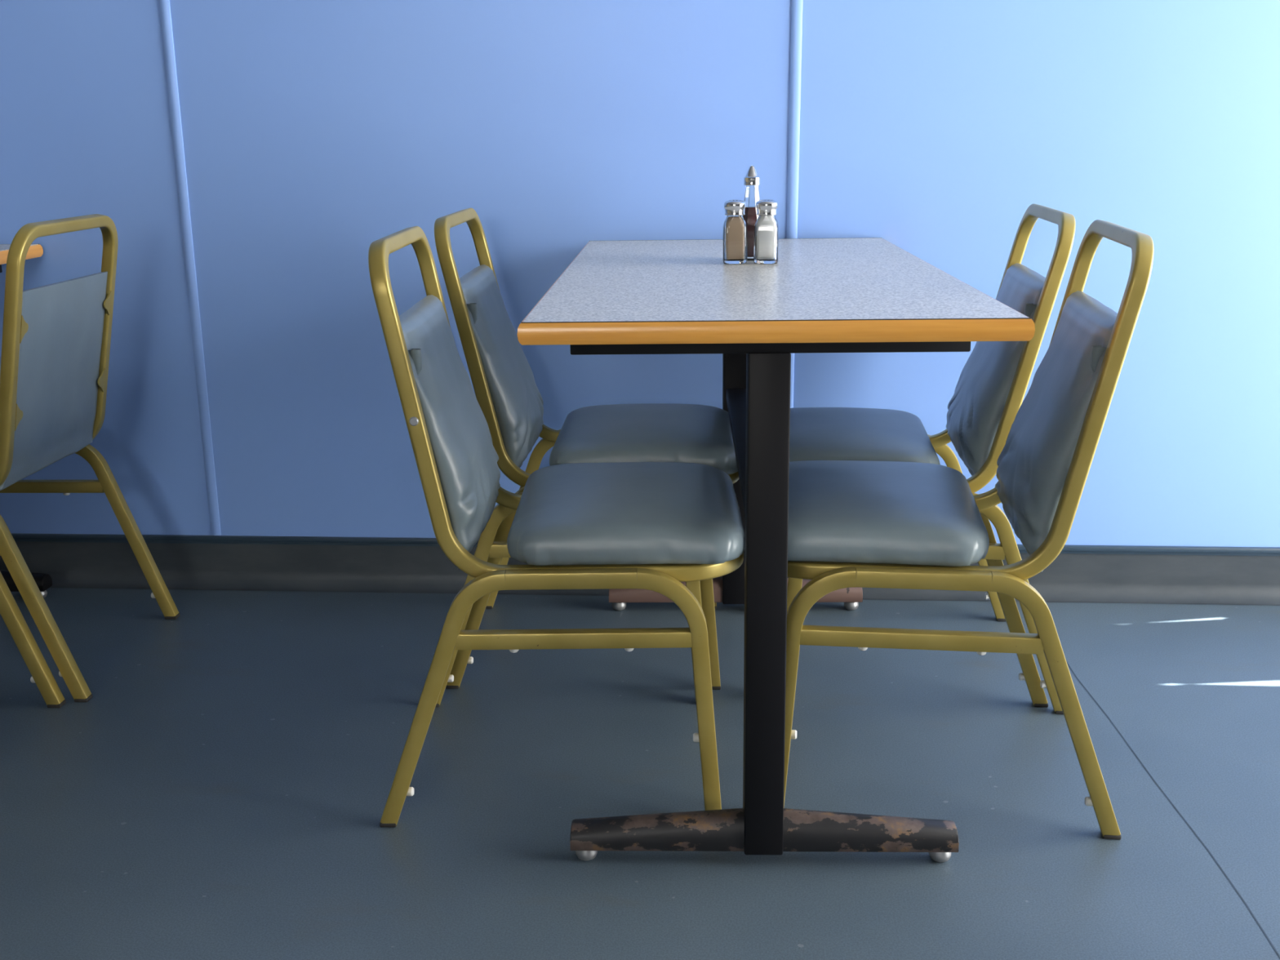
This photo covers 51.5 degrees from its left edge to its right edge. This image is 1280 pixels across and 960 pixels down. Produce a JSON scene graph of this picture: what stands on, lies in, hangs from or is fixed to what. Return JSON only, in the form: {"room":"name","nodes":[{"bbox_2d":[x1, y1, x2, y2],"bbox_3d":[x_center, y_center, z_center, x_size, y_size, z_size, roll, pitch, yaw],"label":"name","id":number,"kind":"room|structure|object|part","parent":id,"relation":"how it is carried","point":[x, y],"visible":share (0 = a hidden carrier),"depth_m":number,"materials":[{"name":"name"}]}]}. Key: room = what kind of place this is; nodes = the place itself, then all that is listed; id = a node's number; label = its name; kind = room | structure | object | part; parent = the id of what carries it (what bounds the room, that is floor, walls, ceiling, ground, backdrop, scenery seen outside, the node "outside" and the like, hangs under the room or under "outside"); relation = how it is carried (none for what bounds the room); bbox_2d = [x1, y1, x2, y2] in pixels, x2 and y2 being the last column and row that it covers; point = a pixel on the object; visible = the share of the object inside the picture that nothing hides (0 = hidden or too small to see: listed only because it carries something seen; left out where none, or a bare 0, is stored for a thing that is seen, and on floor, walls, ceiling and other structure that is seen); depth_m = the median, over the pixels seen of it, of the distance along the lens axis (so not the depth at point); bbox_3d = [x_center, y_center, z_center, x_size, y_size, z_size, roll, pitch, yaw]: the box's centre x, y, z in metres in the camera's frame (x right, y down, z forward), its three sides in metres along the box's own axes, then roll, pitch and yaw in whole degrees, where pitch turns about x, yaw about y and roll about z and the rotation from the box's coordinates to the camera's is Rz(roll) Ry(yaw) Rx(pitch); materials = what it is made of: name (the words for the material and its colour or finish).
{"room":"diner","nodes":[
{"label":"diner","id":0,"kind":"room"},
{"bbox_2d":[0,0,1279,546],"bbox_3d":[-0.227,-1.012,2.625,6.320,2.550,0.120,0,15,5],"label":"wall","id":1,"kind":"structure","parent":0,"point":[315,133],"depth_m":2.66,"materials":[{"name":"blue paint"}]},
{"bbox_2d":[158,0,221,535],"bbox_3d":[-0.948,-1.056,2.607,0.024,2.436,0.005,0,15,5],"label":"trim","id":2,"kind":"structure","parent":1,"relation":"attached to","point":[164,5],"depth_m":2.76,"materials":[{"name":"blue"}]},
{"bbox_2d":[0,541,1279,605],"bbox_3d":[-0.277,0.188,2.862,6.200,0.109,0.042,0,15,5],"label":"baseboard","id":3,"kind":"structure","parent":1,"relation":"attached to","point":[1152,579],"depth_m":2.90,"materials":[{"name":"grey rubber"}]},
{"bbox_2d":[11,533,1279,555],"bbox_3d":[-0.276,0.136,2.864,6.200,0.017,0.012,0,15,5],"label":"trim","id":4,"kind":"structure","parent":1,"relation":"attached to","point":[248,540],"depth_m":2.89,"materials":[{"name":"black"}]},
{"bbox_2d":[786,0,802,408],"bbox_3d":[0.300,-1.047,2.508,0.039,2.436,0.005,0,15,5],"label":"trim","id":5,"kind":"structure","parent":1,"relation":"attached to","point":[796,29],"depth_m":2.60,"materials":[{"name":"blue"}]},
{"bbox_2d":[0,587,1279,959],"bbox_3d":[-0.428,0.973,0.261,6.320,0.080,5.720,0,15,5],"label":"floor","id":6,"kind":"structure","parent":0,"point":[220,790],"depth_m":2.00,"materials":[{"name":"blue plastic"}]},
{"bbox_2d":[0,244,52,598],"bbox_3d":[-1.558,0.020,2.309,0.592,0.750,1.175,0,15,2],"label":"cafe table","id":7,"kind":"object","parent":6,"relation":"on","point":[43,581],"visible":0.52,"depth_m":2.84,"materials":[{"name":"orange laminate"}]},
{"bbox_2d":[0,571,66,707],"bbox_3d":[-1.293,0.048,2.039,0.529,0.826,0.433,0,15,3],"label":"banquet chair","id":8,"kind":"object","parent":6,"relation":"on","point":[19,629],"visible":1,"depth_m":2.29,"materials":[{"name":"gold metal"}]},
{"bbox_2d":[0,213,179,702],"bbox_3d":[-1.234,-0.062,2.453,0.529,0.826,0.433,0,15,3],"label":"banquet chair","id":9,"kind":"object","parent":6,"relation":"on","point":[56,337],"visible":1,"depth_m":2.37,"materials":[{"name":"grey leather"}]},
{"bbox_3d":[-1.074,0.205,2.304,0.195,0.382,0.021,0,15,3],"label":"leg","id":10,"kind":"part","parent":9,"relation":"part of","materials":[{"name":"gold metal"}]},
{"bbox_3d":[-1.073,-0.191,2.412,0.116,0.340,0.367,0,15,3],"label":"backrest","id":11,"kind":"part","parent":9,"relation":"part of","materials":[{"name":"grey leather"}]},
{"bbox_3d":[-1.246,-0.235,2.408,0.506,0.468,0.385,0,15,3],"label":"frame","id":12,"kind":"part","parent":9,"relation":"part of","materials":[{"name":"gold metal"}]},
{"bbox_3d":[-1.056,0.101,2.700,0.195,0.382,0.021,0,15,3],"label":"leg","id":13,"kind":"part","parent":9,"relation":"part of","materials":[{"name":"gold metal"}]},
{"bbox_2d":[368,226,745,827],"bbox_3d":[-0.113,0.042,2.004,0.530,0.826,0.433,-1,15,0],"label":"banquet chair","id":14,"kind":"object","parent":6,"relation":"on","point":[656,526],"visible":1,"depth_m":1.83,"materials":[{"name":"grey leather"}]},
{"bbox_3d":[-0.278,0.311,1.864,0.195,0.382,0.021,-1,15,0],"label":"leg","id":15,"kind":"part","parent":14,"relation":"part of","materials":[{"name":"gold metal"}]},
{"bbox_3d":[-0.277,-0.086,1.972,0.114,0.339,0.367,-1,15,0],"label":"backrest","id":16,"kind":"part","parent":14,"relation":"part of","materials":[{"name":"grey leather"}]},
{"bbox_3d":[-0.276,0.206,2.260,0.195,0.382,0.021,-1,15,0],"label":"leg","id":17,"kind":"part","parent":14,"relation":"part of","materials":[{"name":"gold metal"}]},
{"bbox_3d":[-0.105,-0.132,1.959,0.504,0.468,0.385,-1,15,0],"label":"frame","id":18,"kind":"part","parent":14,"relation":"part of","materials":[{"name":"gold metal"}]},
{"bbox_3d":[-0.094,0.136,1.817,0.179,0.024,0.021,-1,15,0],"label":"rail","id":19,"kind":"part","parent":14,"relation":"part of","materials":[{"name":"gold metal"}]},
{"bbox_3d":[0.057,0.305,1.861,0.119,0.378,0.021,-1,15,0],"label":"leg","id":20,"kind":"part","parent":14,"relation":"part of","materials":[{"name":"gold metal"}]},
{"bbox_3d":[0.058,0.201,2.257,0.119,0.378,0.021,-1,15,0],"label":"leg","id":21,"kind":"part","parent":14,"relation":"part of","materials":[{"name":"gold metal"}]},
{"bbox_2d":[434,208,738,689],"bbox_3d":[-0.081,-0.081,2.468,0.530,0.826,0.433,0,15,2],"label":"banquet chair","id":22,"kind":"object","parent":6,"relation":"on","point":[508,397],"visible":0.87,"depth_m":2.32,"materials":[{"name":"grey leather"}]},
{"bbox_3d":[-0.252,0.187,2.333,0.195,0.382,0.021,0,15,2],"label":"leg","id":23,"kind":"part","parent":22,"relation":"part of","materials":[{"name":"gold metal"}]},
{"bbox_3d":[-0.251,-0.209,2.441,0.123,0.339,0.367,0,15,2],"label":"backrest","id":24,"kind":"part","parent":22,"relation":"part of","materials":[{"name":"grey leather"}]},
{"bbox_3d":[-0.236,0.082,2.729,0.195,0.382,0.021,0,15,2],"label":"leg","id":25,"kind":"part","parent":22,"relation":"part of","materials":[{"name":"gold metal"}]},
{"bbox_3d":[-0.080,-0.254,2.422,0.518,0.468,0.385,0,15,2],"label":"frame","id":26,"kind":"part","parent":22,"relation":"part of","materials":[{"name":"gold metal"}]},
{"bbox_3d":[0.082,0.184,2.319,0.119,0.378,0.021,0,15,2],"label":"leg","id":27,"kind":"part","parent":22,"relation":"part of","materials":[{"name":"gold metal"}]},
{"bbox_2d":[517,237,1035,862],"bbox_3d":[0.177,0.030,2.180,0.592,0.750,1.175,0,15,2],"label":"cafe table","id":28,"kind":"object","parent":6,"relation":"on","point":[856,295],"visible":0.94,"depth_m":1.74,"materials":[{"name":"grey laminate"}]},
{"bbox_2d":[722,200,746,264],"bbox_3d":[0.155,-0.405,2.162,0.039,0.102,0.039,-1,15,1],"label":"glass shaker","id":29,"kind":"object","parent":28,"relation":"on","point":[735,227],"visible":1,"depth_m":2.15,"materials":[{"name":"brown"}]},
{"bbox_2d":[742,165,760,260],"bbox_3d":[0.186,-0.445,2.210,0.043,0.154,0.043,0,15,5],"label":"vinegar bottle","id":30,"kind":"object","parent":28,"relation":"on","point":[752,180],"visible":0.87,"depth_m":2.19,"materials":[{"name":"clear glass"}]},
{"bbox_2d":[753,200,778,264],"bbox_3d":[0.206,-0.404,2.156,0.039,0.102,0.039,2,15,9],"label":"glass shaker","id":31,"kind":"object","parent":28,"relation":"on","point":[766,245],"visible":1,"depth_m":2.14,"materials":[{"name":"white"}]},
{"bbox_2d":[789,203,1075,706],"bbox_3d":[0.454,-0.069,2.396,0.534,0.826,0.433,1,15,6],"label":"banquet chair","id":32,"kind":"object","parent":6,"relation":"on","point":[991,387],"visible":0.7,"depth_m":2.24,"materials":[{"name":"grey leather"}]},
{"bbox_3d":[0.642,0.096,2.632,0.195,0.382,0.021,1,15,6],"label":"leg","id":33,"kind":"part","parent":32,"relation":"part of","materials":[{"name":"gold metal"}]},
{"bbox_3d":[0.624,-0.195,2.344,0.131,0.340,0.367,1,15,6],"label":"backrest","id":34,"kind":"part","parent":32,"relation":"part of","materials":[{"name":"grey leather"}]},
{"bbox_3d":[0.452,-0.242,2.350,0.531,0.468,0.385,1,15,6],"label":"frame","id":35,"kind":"part","parent":32,"relation":"part of","materials":[{"name":"gold metal"}]},
{"bbox_3d":[0.599,0.200,2.238,0.195,0.382,0.021,1,15,6],"label":"leg","id":36,"kind":"part","parent":32,"relation":"part of","materials":[{"name":"gold metal"}]},
{"bbox_2d":[783,219,1154,839],"bbox_3d":[0.430,0.040,1.981,0.530,0.826,0.433,1,15,8],"label":"banquet chair","id":37,"kind":"object","parent":6,"relation":"on","point":[852,523],"visible":0.94,"depth_m":1.82,"materials":[{"name":"grey leather"}]},
{"bbox_3d":[0.295,0.198,2.256,0.119,0.378,0.021,1,15,8],"label":"leg","id":38,"kind":"part","parent":37,"relation":"part of","materials":[{"name":"gold metal"}]},
{"bbox_3d":[0.239,0.302,1.863,0.119,0.378,0.021,1,15,8],"label":"leg","id":39,"kind":"part","parent":37,"relation":"part of","materials":[{"name":"gold metal"}]},
{"bbox_3d":[0.384,0.134,1.798,0.179,0.024,0.021,1,15,8],"label":"rail","id":40,"kind":"part","parent":37,"relation":"part of","materials":[{"name":"gold metal"}]},
{"bbox_3d":[0.425,-0.133,1.935,0.519,0.468,0.385,1,15,8],"label":"frame","id":41,"kind":"part","parent":37,"relation":"part of","materials":[{"name":"gold metal"}]},
{"bbox_3d":[0.626,0.207,2.211,0.195,0.382,0.021,1,15,8],"label":"leg","id":42,"kind":"part","parent":37,"relation":"part of","materials":[{"name":"gold metal"}]},
{"bbox_3d":[0.571,0.311,1.818,0.195,0.382,0.021,1,15,8],"label":"leg","id":43,"kind":"part","parent":37,"relation":"part of","materials":[{"name":"gold metal"}]},
{"bbox_3d":[0.597,-0.085,1.924,0.123,0.339,0.367,1,15,8],"label":"backrest","id":44,"kind":"part","parent":37,"relation":"part of","materials":[{"name":"grey leather"}]},
{"bbox_2d":[1066,661,1279,957],"bbox_3d":[0.674,0.758,0.862,0.062,0.001,3.960,0,15,5],"label":"floor seam","id":45,"kind":"object","parent":6,"relation":"on","point":[1066,661],"depth_m":1.88,"materials":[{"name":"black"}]}
]}

